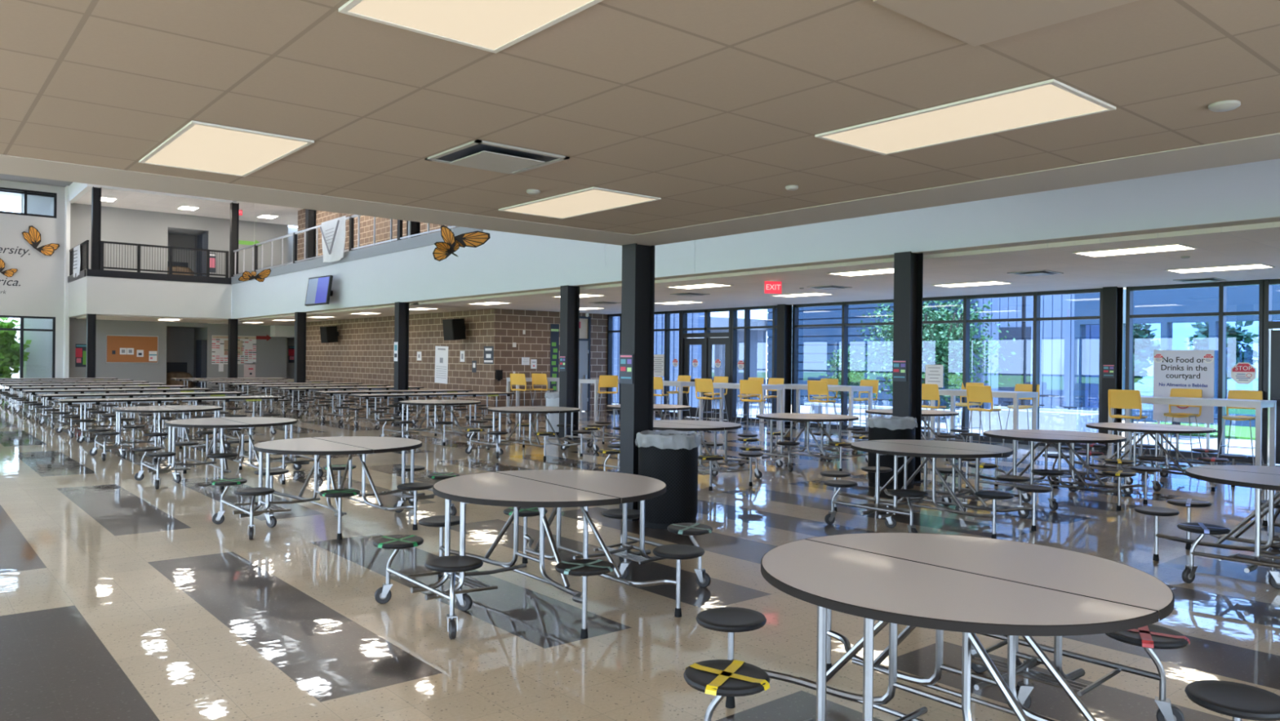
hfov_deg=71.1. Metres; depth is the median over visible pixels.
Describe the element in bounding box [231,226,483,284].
trim
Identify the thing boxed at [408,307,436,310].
recessed light
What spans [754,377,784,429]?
bar chair
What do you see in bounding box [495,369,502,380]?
wall dispenser
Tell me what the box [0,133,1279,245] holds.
ceiling beam
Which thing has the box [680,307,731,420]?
door
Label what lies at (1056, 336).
metal building
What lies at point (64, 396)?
folding table
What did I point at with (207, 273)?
balcony railing
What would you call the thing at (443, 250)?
butterfly
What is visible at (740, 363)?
stop sign
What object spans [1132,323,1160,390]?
tree
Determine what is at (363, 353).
wall
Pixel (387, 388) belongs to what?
folding table
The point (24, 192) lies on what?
window
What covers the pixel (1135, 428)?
table
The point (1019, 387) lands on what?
bar chair
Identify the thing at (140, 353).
sheet
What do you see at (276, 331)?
trim
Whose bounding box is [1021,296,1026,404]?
lamp post
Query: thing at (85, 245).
railing
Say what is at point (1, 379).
folding table
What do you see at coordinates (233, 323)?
steel column
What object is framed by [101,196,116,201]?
recessed light
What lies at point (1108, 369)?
poster
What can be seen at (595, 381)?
table
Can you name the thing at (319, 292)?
wall screen
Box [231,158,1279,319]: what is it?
wall
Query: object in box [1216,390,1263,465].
bar chair
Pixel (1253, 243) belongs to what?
ceiling
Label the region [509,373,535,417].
bar chair
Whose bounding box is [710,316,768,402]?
glass door
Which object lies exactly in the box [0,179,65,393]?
wall
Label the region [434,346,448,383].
paper notice
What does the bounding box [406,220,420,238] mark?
steel column
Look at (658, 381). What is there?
bar chair
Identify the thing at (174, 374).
seat
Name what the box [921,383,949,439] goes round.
bar chair
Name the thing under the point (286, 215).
ceiling
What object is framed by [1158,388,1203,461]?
bar chair
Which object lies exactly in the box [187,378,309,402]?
folding table
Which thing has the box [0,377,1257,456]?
paving
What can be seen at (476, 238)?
butterfly
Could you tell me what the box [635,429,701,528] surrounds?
litter bin
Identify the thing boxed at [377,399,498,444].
table
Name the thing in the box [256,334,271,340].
arrow sign
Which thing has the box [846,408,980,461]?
table
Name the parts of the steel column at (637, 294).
plate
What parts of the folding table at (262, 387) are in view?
under rail, leg frame, leg frame, under rail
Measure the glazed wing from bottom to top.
4.600 m
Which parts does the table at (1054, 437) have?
stool post, seat, stool post, seat, stool post, post frame, frame, seat, stool post, stool post, seat, frame, post frame, stool post, seat, seat, stool post, stool post, seat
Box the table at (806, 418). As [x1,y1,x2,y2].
[737,413,868,471]
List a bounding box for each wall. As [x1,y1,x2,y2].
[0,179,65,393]
[7,326,19,377]
[18,194,53,377]
[68,203,297,392]
[68,275,231,319]
[69,182,240,203]
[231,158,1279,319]
[297,208,607,414]
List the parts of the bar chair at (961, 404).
seat, leg, backrest, leg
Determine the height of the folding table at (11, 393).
0.737 m
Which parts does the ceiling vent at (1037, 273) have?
plate, frame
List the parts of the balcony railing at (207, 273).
post, post, rail, rail, post, post, post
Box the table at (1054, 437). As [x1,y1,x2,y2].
[955,429,1161,510]
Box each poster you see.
[75,343,86,366]
[209,253,216,272]
[218,363,223,371]
[244,363,255,377]
[393,342,397,360]
[559,355,565,371]
[579,318,587,338]
[619,354,633,383]
[892,360,906,381]
[1102,364,1114,377]
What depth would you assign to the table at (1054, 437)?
10.31 m
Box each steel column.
[85,313,96,398]
[90,186,101,269]
[226,318,238,395]
[229,202,239,277]
[293,311,306,404]
[305,208,315,260]
[393,302,408,415]
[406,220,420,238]
[559,284,579,439]
[619,243,654,520]
[773,304,792,426]
[892,251,923,482]
[1098,286,1124,453]
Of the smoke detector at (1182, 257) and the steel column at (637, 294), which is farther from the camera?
the smoke detector at (1182, 257)
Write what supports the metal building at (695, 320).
on the paving
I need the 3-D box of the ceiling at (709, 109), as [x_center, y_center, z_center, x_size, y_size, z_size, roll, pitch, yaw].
[-0.166,-1.269,1.612,8.600,0.250,9.900,1,0,-40]
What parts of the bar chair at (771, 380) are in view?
leg, seat, backrest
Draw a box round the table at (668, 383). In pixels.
[653,380,694,419]
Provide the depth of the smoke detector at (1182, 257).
11.43 m
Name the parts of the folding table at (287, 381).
under rail, leg frame, leg frame, under rail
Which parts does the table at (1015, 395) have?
leg, leg, leg, leg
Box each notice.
[417,351,421,360]
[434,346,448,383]
[460,351,464,361]
[471,360,476,372]
[484,346,493,364]
[521,357,529,364]
[530,359,537,368]
[653,354,664,376]
[924,364,943,387]
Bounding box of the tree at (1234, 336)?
[1182,320,1258,398]
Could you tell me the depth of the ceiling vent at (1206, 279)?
14.47 m
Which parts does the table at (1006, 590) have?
stool post, seat, stool post, seat, stool post, post frame, frame, frame, post frame, seat, stool post, seat, stool post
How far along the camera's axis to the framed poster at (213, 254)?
39.12 m
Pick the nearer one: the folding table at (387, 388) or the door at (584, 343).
the folding table at (387, 388)
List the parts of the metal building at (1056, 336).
doorway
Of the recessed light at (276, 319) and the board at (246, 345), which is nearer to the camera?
the recessed light at (276, 319)
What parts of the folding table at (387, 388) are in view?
seat, seat, leg frame, under rail, seat, seat, leg frame, under rail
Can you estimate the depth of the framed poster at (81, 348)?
35.97 m
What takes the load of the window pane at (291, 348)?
attached to the door at (290, 366)
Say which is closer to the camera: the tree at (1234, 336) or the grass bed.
the grass bed
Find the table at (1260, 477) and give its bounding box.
[1133,465,1279,588]
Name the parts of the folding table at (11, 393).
seat, leg frame, under rail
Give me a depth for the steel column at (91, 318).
32.11 m
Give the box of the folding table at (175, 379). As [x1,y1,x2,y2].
[170,377,287,396]
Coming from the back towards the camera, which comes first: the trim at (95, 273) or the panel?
the panel
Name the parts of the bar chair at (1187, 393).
leg, seat, backrest, leg, leg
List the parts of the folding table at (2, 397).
leg frame, under rail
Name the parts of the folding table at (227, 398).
seat, seat, seat, under rail, leg frame, seat, seat, seat, seat, seat, leg frame, under rail, seat, seat, seat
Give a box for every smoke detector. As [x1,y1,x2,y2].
[526,189,540,195]
[785,185,798,191]
[1180,256,1190,258]
[1208,100,1240,111]
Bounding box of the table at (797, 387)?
[776,383,872,435]
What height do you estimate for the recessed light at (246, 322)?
0.011 m
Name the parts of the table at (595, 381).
leg, leg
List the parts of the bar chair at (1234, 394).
leg, leg, seat, backrest, leg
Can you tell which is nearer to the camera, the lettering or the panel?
the lettering
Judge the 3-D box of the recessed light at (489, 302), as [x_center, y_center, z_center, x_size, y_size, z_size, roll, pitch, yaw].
[-3.799,-1.439,22.559,0.594,0.011,1.203,1,0,-40]
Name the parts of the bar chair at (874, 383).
seat, backrest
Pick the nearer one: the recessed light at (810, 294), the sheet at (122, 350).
the recessed light at (810, 294)
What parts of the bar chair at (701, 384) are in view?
backrest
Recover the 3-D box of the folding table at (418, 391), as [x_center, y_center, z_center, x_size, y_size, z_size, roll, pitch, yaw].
[-6.070,1.123,22.334,3.860,0.737,1.555,1,0,-40]
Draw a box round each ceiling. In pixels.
[0,0,1279,235]
[0,173,72,196]
[73,188,302,226]
[75,221,1279,325]
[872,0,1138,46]
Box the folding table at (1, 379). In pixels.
[0,377,117,399]
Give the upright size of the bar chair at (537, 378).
1.171 m
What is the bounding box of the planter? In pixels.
[959,405,1098,432]
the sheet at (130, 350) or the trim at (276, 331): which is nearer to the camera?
the sheet at (130, 350)
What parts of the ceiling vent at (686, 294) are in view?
plate, frame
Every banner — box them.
[72,244,80,277]
[319,215,346,262]
[550,323,559,391]
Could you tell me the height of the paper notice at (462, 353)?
0.320 m
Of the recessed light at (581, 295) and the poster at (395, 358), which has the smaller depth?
the recessed light at (581, 295)
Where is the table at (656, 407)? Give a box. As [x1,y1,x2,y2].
[586,404,706,447]
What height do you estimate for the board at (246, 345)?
1.260 m
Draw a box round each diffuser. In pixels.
[354,312,376,314]
[473,302,506,304]
[554,293,599,297]
[579,307,600,310]
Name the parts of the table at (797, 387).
leg, leg, leg, leg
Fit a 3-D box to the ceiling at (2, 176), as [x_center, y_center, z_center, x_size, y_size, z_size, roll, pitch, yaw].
[-9.759,-6.846,19.426,16.730,0.200,49.600,1,0,-40]
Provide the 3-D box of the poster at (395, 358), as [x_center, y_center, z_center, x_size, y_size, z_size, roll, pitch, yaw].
[-6.389,-0.232,23.438,0.008,0.500,0.220,1,0,-40]
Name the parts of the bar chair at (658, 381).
backrest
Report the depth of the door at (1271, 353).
14.35 m
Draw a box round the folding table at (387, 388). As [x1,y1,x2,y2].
[275,386,423,417]
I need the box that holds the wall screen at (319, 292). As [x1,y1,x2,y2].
[304,275,333,306]
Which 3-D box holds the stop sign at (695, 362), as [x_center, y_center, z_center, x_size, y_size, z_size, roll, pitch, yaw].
[1.514,0.069,24.591,0.007,0.222,0.222,1,0,-40]
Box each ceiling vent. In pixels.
[425,139,569,174]
[588,301,620,304]
[670,292,710,296]
[806,284,851,289]
[1007,270,1063,276]
[1173,277,1226,283]
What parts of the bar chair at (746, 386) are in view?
leg, leg, backrest, leg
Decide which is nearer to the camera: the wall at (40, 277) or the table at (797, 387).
the table at (797, 387)
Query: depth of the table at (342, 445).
8.32 m
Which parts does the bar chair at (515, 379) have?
backrest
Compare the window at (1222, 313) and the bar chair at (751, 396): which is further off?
the bar chair at (751, 396)
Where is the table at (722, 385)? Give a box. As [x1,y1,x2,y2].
[698,382,785,433]
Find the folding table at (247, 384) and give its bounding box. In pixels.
[227,382,362,409]
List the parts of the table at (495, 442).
stool post, seat, post frame, seat, stool post, seat, frame, seat, stool post, seat, frame, seat, post frame, stool post, seat, seat, stool post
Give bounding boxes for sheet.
[120,347,126,354]
[126,347,133,354]
[136,349,143,356]
[148,351,156,360]
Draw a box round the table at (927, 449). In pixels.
[819,439,1052,538]
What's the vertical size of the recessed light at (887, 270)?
0.011 m
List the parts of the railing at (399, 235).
post, post, rail, post, post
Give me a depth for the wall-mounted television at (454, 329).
25.76 m
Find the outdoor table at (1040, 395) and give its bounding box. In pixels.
[993,394,1077,409]
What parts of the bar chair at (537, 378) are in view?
backrest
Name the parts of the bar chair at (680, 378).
seat, backrest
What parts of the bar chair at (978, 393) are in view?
leg, leg, backrest, seat, leg, leg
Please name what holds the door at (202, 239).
in the wall at (176, 340)
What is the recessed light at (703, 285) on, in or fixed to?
in the ceiling at (1253, 243)
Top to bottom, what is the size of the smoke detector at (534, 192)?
0.025 m
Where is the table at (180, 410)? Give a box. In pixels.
[87,404,246,461]
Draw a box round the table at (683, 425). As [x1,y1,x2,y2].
[597,419,764,490]
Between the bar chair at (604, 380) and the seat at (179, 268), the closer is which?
the bar chair at (604, 380)
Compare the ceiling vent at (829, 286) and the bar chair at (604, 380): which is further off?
the bar chair at (604, 380)
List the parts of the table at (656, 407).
seat, seat, post frame, seat, frame, frame, post frame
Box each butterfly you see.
[0,257,17,276]
[22,225,59,255]
[238,268,271,281]
[432,225,459,261]
[453,231,490,247]
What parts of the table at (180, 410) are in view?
stool post, seat, stool post, seat, post frame, stool post, seat, frame, stool post, seat, stool post, frame, stool post, seat, post frame, seat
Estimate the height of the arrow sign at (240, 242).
0.340 m
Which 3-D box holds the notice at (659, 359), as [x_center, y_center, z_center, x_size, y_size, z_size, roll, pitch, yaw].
[0.525,0.138,25.837,0.008,0.620,0.620,1,0,-40]
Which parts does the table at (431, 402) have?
seat, post frame, seat, seat, frame, seat, stool post, seat, frame, seat, seat, stool post, post frame, seat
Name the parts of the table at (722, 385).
leg, leg, leg, leg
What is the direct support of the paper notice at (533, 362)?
attached to the wall at (363, 353)
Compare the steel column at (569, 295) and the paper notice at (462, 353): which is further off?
the paper notice at (462, 353)
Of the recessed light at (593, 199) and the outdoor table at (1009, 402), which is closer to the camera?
the recessed light at (593, 199)
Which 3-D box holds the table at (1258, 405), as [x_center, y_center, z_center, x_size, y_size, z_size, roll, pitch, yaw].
[8.793,1.125,14.358,0.750,1.045,2.170,1,0,-40]
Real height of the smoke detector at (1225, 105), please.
0.025 m
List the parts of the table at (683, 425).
stool post, seat, post frame, seat, stool post, frame, stool post, seat, seat, frame, post frame, stool post, seat, seat, stool post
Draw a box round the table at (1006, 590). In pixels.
[683,532,1279,720]
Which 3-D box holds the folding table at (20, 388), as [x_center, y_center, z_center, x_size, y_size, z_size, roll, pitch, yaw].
[-13.904,1.042,23.173,3.860,0.737,1.555,1,0,-40]
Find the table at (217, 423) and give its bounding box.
[132,417,323,488]
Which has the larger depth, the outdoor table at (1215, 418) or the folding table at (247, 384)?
the folding table at (247, 384)
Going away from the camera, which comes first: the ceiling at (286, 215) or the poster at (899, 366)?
the poster at (899, 366)
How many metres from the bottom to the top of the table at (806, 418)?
0.738 m
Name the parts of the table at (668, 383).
leg, leg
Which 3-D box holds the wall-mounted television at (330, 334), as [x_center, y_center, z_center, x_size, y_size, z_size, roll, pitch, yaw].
[-11.503,-0.975,33.333,0.480,0.600,0.592,1,6,42]
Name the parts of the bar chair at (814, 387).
backrest, leg, leg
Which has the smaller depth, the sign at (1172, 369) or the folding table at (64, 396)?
the sign at (1172, 369)
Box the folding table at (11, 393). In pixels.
[0,381,148,408]
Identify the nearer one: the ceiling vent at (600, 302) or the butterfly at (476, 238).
the butterfly at (476, 238)
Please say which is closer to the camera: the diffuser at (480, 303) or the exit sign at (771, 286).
the exit sign at (771, 286)
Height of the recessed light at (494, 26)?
0.011 m
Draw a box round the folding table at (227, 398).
[53,395,284,443]
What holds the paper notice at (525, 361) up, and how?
attached to the wall at (363, 353)
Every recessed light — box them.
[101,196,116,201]
[138,120,314,177]
[160,319,177,320]
[177,205,199,210]
[243,321,261,323]
[257,214,277,218]
[274,319,294,320]
[306,315,333,318]
[337,0,603,53]
[351,311,382,314]
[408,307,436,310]
[469,301,509,305]
[498,186,661,218]
[551,293,605,297]
[579,306,605,310]
[654,300,703,304]
[665,283,733,288]
[772,292,834,297]
[814,79,1115,155]
[827,267,893,276]
[931,280,1013,287]
[1072,243,1198,257]
[1164,263,1275,273]
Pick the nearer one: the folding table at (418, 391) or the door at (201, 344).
the folding table at (418, 391)
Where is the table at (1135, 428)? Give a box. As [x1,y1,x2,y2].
[1061,422,1248,491]
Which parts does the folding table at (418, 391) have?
seat, seat, seat, leg frame, under rail, seat, seat, leg frame, under rail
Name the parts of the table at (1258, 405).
leg, leg, leg, leg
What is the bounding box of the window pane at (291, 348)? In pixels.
[288,346,294,362]
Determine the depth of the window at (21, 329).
34.80 m
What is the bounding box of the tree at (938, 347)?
[852,298,1022,420]
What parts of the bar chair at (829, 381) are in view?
seat, backrest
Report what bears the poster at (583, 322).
attached to the door at (584, 343)
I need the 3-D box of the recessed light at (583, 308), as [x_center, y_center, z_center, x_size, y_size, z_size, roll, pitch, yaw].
[-1.532,-1.416,24.462,0.594,0.011,1.203,1,0,-40]
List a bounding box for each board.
[106,334,158,363]
[211,335,256,364]
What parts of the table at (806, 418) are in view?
seat, seat, post frame, seat, stool post, seat, stool post, frame, frame, seat, post frame, seat, stool post, seat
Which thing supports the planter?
on the paving
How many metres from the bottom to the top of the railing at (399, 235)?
1.040 m
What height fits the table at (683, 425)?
0.738 m
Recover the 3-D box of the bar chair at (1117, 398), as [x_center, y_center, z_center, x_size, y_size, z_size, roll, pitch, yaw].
[7.799,1.048,14.287,0.512,1.171,0.527,1,0,-40]
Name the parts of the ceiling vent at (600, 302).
plate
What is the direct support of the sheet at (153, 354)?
attached to the cork board at (147, 344)
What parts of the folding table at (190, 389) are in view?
seat, seat, under rail, seat, leg frame, seat, seat, leg frame, under rail, seat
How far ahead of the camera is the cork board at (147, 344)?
37.11 m
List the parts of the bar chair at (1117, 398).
leg, backrest, seat, leg, leg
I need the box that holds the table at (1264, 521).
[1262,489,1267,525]
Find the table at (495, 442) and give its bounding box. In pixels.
[464,405,599,458]
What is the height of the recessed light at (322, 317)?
0.011 m
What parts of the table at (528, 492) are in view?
stool post, seat, post frame, seat, stool post, stool post, seat, frame, stool post, seat, stool post, seat, frame, seat, stool post, post frame, stool post, seat, seat, stool post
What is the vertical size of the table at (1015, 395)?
1.045 m
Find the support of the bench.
on the paving
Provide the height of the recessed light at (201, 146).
0.011 m
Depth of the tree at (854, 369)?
27.19 m
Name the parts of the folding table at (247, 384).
leg frame, under rail, leg frame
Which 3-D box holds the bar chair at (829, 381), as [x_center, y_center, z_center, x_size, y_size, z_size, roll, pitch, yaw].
[4.308,1.010,20.927,0.527,1.171,0.512,1,0,44]
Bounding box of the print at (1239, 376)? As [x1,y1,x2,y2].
[1235,373,1252,380]
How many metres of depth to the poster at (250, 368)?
40.15 m
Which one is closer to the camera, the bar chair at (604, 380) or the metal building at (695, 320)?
the bar chair at (604, 380)
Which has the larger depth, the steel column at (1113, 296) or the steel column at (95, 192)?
the steel column at (95, 192)
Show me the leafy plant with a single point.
(9, 347)
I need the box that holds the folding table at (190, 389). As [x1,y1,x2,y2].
[21,387,213,424]
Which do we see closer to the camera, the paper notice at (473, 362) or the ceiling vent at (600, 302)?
the ceiling vent at (600, 302)
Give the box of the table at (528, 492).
[372,469,712,639]
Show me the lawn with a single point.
(1231, 411)
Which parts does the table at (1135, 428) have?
seat, seat, stool post, seat, post frame, frame, frame, seat, seat, stool post, post frame, seat, stool post, seat, seat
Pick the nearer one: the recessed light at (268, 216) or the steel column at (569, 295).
the steel column at (569, 295)
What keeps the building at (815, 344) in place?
on the paving
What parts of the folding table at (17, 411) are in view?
seat, seat, leg frame, under rail, under rail, leg frame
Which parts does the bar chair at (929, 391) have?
backrest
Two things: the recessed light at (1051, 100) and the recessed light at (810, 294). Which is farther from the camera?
the recessed light at (810, 294)
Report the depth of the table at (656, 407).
15.87 m
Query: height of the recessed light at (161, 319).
0.011 m
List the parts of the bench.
leg, seat, leg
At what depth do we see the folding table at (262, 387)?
25.78 m
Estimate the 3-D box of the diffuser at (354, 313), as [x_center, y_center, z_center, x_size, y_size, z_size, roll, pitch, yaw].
[-8.698,-1.492,28.395,0.550,0.007,1.159,1,0,-40]
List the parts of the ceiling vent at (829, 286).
frame, plate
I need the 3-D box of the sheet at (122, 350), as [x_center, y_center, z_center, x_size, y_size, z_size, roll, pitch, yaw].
[-21.294,-0.381,36.915,0.250,0.270,0.008,1,0,-40]
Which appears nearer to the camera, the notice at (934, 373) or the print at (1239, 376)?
the print at (1239, 376)
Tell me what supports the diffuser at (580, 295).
attached to the recessed light at (581, 295)
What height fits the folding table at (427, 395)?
0.737 m
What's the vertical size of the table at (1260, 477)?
0.738 m
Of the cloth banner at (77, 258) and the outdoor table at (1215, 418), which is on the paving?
the outdoor table at (1215, 418)
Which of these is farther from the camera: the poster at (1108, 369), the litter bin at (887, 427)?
the poster at (1108, 369)
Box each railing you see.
[69,240,88,275]
[100,240,228,277]
[233,214,457,275]
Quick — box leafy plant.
[0,317,31,377]
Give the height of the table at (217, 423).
0.738 m
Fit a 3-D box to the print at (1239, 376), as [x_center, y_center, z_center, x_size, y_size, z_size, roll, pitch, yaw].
[9.893,0.267,14.678,0.009,0.119,0.232,1,0,-40]
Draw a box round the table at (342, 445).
[209,435,459,539]
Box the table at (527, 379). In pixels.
[506,377,559,416]
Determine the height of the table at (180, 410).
0.738 m
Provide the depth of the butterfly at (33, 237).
34.96 m
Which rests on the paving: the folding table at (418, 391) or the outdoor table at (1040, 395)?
the outdoor table at (1040, 395)
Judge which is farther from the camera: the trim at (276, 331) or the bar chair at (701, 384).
the trim at (276, 331)
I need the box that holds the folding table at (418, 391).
[313,389,472,424]
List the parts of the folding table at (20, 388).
seat, seat, leg frame, under rail, leg frame, under rail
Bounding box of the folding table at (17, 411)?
[0,382,166,413]
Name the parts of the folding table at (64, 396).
seat, seat, seat, under rail, leg frame, seat, leg frame, under rail, seat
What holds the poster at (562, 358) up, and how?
attached to the steel column at (569, 295)
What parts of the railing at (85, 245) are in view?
post, rail, post, post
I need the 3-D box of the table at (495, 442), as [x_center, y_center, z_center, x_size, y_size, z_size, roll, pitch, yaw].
[-1.770,1.170,14.925,2.125,0.738,2.102,1,0,-39]
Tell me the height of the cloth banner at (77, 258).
1.180 m
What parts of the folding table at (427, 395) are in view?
seat, seat, seat, leg frame, under rail, seat, seat, seat, seat, leg frame, under rail, seat, seat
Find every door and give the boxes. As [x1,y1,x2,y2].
[195,339,207,391]
[196,233,208,276]
[286,342,294,378]
[578,315,591,411]
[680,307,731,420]
[1261,279,1279,464]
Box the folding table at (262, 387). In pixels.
[248,384,390,413]
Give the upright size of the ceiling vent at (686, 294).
0.031 m
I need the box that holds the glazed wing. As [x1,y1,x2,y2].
[1073,284,1279,426]
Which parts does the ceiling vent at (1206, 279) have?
plate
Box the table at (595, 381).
[578,378,619,420]
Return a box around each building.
[612,312,704,407]
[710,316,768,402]
[766,299,954,408]
[953,293,1099,409]
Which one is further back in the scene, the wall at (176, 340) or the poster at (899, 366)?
the wall at (176, 340)
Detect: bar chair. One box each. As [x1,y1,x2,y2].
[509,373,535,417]
[531,373,553,406]
[594,375,618,422]
[653,376,671,419]
[664,375,691,419]
[694,377,724,432]
[702,376,728,422]
[734,377,764,422]
[737,379,768,436]
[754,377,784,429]
[806,380,839,437]
[808,378,838,430]
[846,379,878,431]
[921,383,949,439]
[949,382,983,441]
[965,385,1004,446]
[1002,383,1039,446]
[1106,389,1151,465]
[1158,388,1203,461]
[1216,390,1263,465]
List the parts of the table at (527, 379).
leg, leg, leg, leg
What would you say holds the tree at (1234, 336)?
on the paving
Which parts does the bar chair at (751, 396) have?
seat, backrest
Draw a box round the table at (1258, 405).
[1107,395,1276,466]
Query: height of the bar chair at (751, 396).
1.171 m
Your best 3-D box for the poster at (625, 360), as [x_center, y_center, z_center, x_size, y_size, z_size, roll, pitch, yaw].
[-0.136,0.083,8.818,0.008,0.290,0.200,1,0,-40]
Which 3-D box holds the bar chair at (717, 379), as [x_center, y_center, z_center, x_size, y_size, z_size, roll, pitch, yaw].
[1.871,0.984,22.275,0.512,1.171,0.527,1,0,-42]
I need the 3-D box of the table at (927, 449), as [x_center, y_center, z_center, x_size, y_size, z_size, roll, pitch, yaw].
[2.871,1.220,8.884,2.119,0.738,2.098,1,0,-39]
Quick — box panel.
[166,261,188,373]
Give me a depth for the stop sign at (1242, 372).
14.68 m
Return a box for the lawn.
[1225,406,1255,414]
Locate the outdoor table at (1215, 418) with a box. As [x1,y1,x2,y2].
[1122,403,1226,436]
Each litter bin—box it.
[544,391,559,434]
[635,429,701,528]
[866,415,917,488]
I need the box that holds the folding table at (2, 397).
[0,379,133,405]
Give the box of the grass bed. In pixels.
[1149,422,1255,439]
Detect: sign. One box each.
[238,240,260,246]
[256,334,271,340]
[672,358,678,366]
[692,359,697,367]
[715,359,720,367]
[737,360,743,368]
[764,279,782,293]
[1152,350,1214,449]
[1231,362,1256,383]
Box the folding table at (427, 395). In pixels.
[346,391,514,430]
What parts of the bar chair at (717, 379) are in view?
seat, backrest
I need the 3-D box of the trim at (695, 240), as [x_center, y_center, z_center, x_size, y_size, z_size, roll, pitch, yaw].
[0.150,-3.952,15.929,0.006,4.980,2.462,1,0,-40]
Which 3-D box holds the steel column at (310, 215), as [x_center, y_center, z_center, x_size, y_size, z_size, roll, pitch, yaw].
[-10.844,-4.661,29.503,0.260,3.000,0.260,1,0,-40]
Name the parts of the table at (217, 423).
stool post, seat, post frame, stool post, seat, stool post, seat, frame, stool post, seat, stool post, seat, frame, stool post, post frame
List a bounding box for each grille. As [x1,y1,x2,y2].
[320,327,327,342]
[442,320,453,339]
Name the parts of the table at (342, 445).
stool post, seat, post frame, stool post, seat, stool post, seat, frame, seat, stool post, stool post, seat, frame, stool post, seat, seat, stool post, post frame, seat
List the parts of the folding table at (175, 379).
leg frame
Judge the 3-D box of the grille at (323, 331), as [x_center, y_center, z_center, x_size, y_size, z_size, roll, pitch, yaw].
[-11.696,-0.946,33.118,0.440,0.560,0.012,1,6,42]
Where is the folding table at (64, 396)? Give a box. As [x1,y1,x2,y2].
[36,391,245,432]
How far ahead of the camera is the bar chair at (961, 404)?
18.13 m
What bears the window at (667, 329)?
in the wall at (363, 353)
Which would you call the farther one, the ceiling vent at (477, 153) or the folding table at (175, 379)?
the folding table at (175, 379)
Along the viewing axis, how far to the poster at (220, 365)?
39.38 m
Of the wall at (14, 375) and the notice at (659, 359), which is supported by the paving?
the wall at (14, 375)
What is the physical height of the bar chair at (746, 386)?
1.171 m
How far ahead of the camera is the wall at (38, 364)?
37.23 m
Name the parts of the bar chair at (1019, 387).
leg, seat, backrest, leg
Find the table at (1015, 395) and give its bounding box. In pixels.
[929,389,1038,450]
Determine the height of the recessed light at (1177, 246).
0.011 m
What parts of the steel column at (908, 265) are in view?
plate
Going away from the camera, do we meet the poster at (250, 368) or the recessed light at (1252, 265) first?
the recessed light at (1252, 265)
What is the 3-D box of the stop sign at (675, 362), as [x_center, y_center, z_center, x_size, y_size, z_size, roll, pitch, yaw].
[0.995,0.063,25.279,0.007,0.222,0.222,1,0,-40]
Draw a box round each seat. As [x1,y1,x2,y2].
[166,371,193,387]
[167,266,194,275]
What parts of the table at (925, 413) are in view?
seat, seat, frame, frame, post frame, seat, seat, seat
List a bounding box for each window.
[0,186,57,217]
[0,315,55,391]
[606,310,680,416]
[730,305,777,424]
[791,288,1102,450]
[1124,279,1263,463]
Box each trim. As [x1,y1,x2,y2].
[62,185,70,377]
[67,268,231,284]
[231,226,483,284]
[270,324,294,337]
[604,240,695,273]
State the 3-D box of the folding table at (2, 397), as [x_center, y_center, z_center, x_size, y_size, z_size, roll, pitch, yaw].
[-18.404,0.994,28.534,3.860,0.737,1.555,1,0,-40]
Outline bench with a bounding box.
[804,402,962,431]
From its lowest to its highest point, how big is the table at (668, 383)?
1.045 m
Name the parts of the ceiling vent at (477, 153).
plate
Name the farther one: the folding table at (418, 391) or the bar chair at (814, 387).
the folding table at (418, 391)
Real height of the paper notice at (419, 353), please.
0.280 m
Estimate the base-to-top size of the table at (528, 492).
0.738 m
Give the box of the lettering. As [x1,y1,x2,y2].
[0,246,30,293]
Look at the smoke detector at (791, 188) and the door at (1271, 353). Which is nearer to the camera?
the smoke detector at (791, 188)
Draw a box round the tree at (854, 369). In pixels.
[821,345,873,413]
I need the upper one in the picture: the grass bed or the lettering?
the lettering
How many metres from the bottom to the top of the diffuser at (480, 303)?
0.007 m
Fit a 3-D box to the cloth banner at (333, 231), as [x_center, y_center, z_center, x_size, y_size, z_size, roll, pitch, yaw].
[-9.251,-3.598,26.867,0.186,1.280,1.900,1,0,-40]
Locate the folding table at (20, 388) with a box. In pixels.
[10,385,187,418]
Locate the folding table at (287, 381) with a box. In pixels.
[205,380,333,404]
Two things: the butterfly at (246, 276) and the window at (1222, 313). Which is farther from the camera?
the butterfly at (246, 276)
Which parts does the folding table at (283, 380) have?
leg frame, under rail, leg frame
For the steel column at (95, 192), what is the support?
on the trim at (95, 273)
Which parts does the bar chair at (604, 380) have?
backrest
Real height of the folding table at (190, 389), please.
0.737 m
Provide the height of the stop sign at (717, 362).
0.222 m
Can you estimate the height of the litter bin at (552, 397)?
0.878 m
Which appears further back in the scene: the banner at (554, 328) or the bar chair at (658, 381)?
the banner at (554, 328)
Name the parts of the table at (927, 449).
stool post, seat, stool post, seat, post frame, seat, seat, stool post, frame, stool post, seat, frame, post frame, stool post, seat, seat, stool post, stool post, seat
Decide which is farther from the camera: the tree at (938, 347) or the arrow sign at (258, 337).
the arrow sign at (258, 337)
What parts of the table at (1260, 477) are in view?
stool post, seat, stool post, seat, stool post, seat, frame, post frame, frame, seat, stool post, post frame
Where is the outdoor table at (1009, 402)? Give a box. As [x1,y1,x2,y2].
[943,399,1013,409]
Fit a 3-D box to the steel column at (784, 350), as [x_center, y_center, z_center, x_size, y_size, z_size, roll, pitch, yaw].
[3.533,0.111,21.965,0.340,2.960,0.300,1,0,-40]

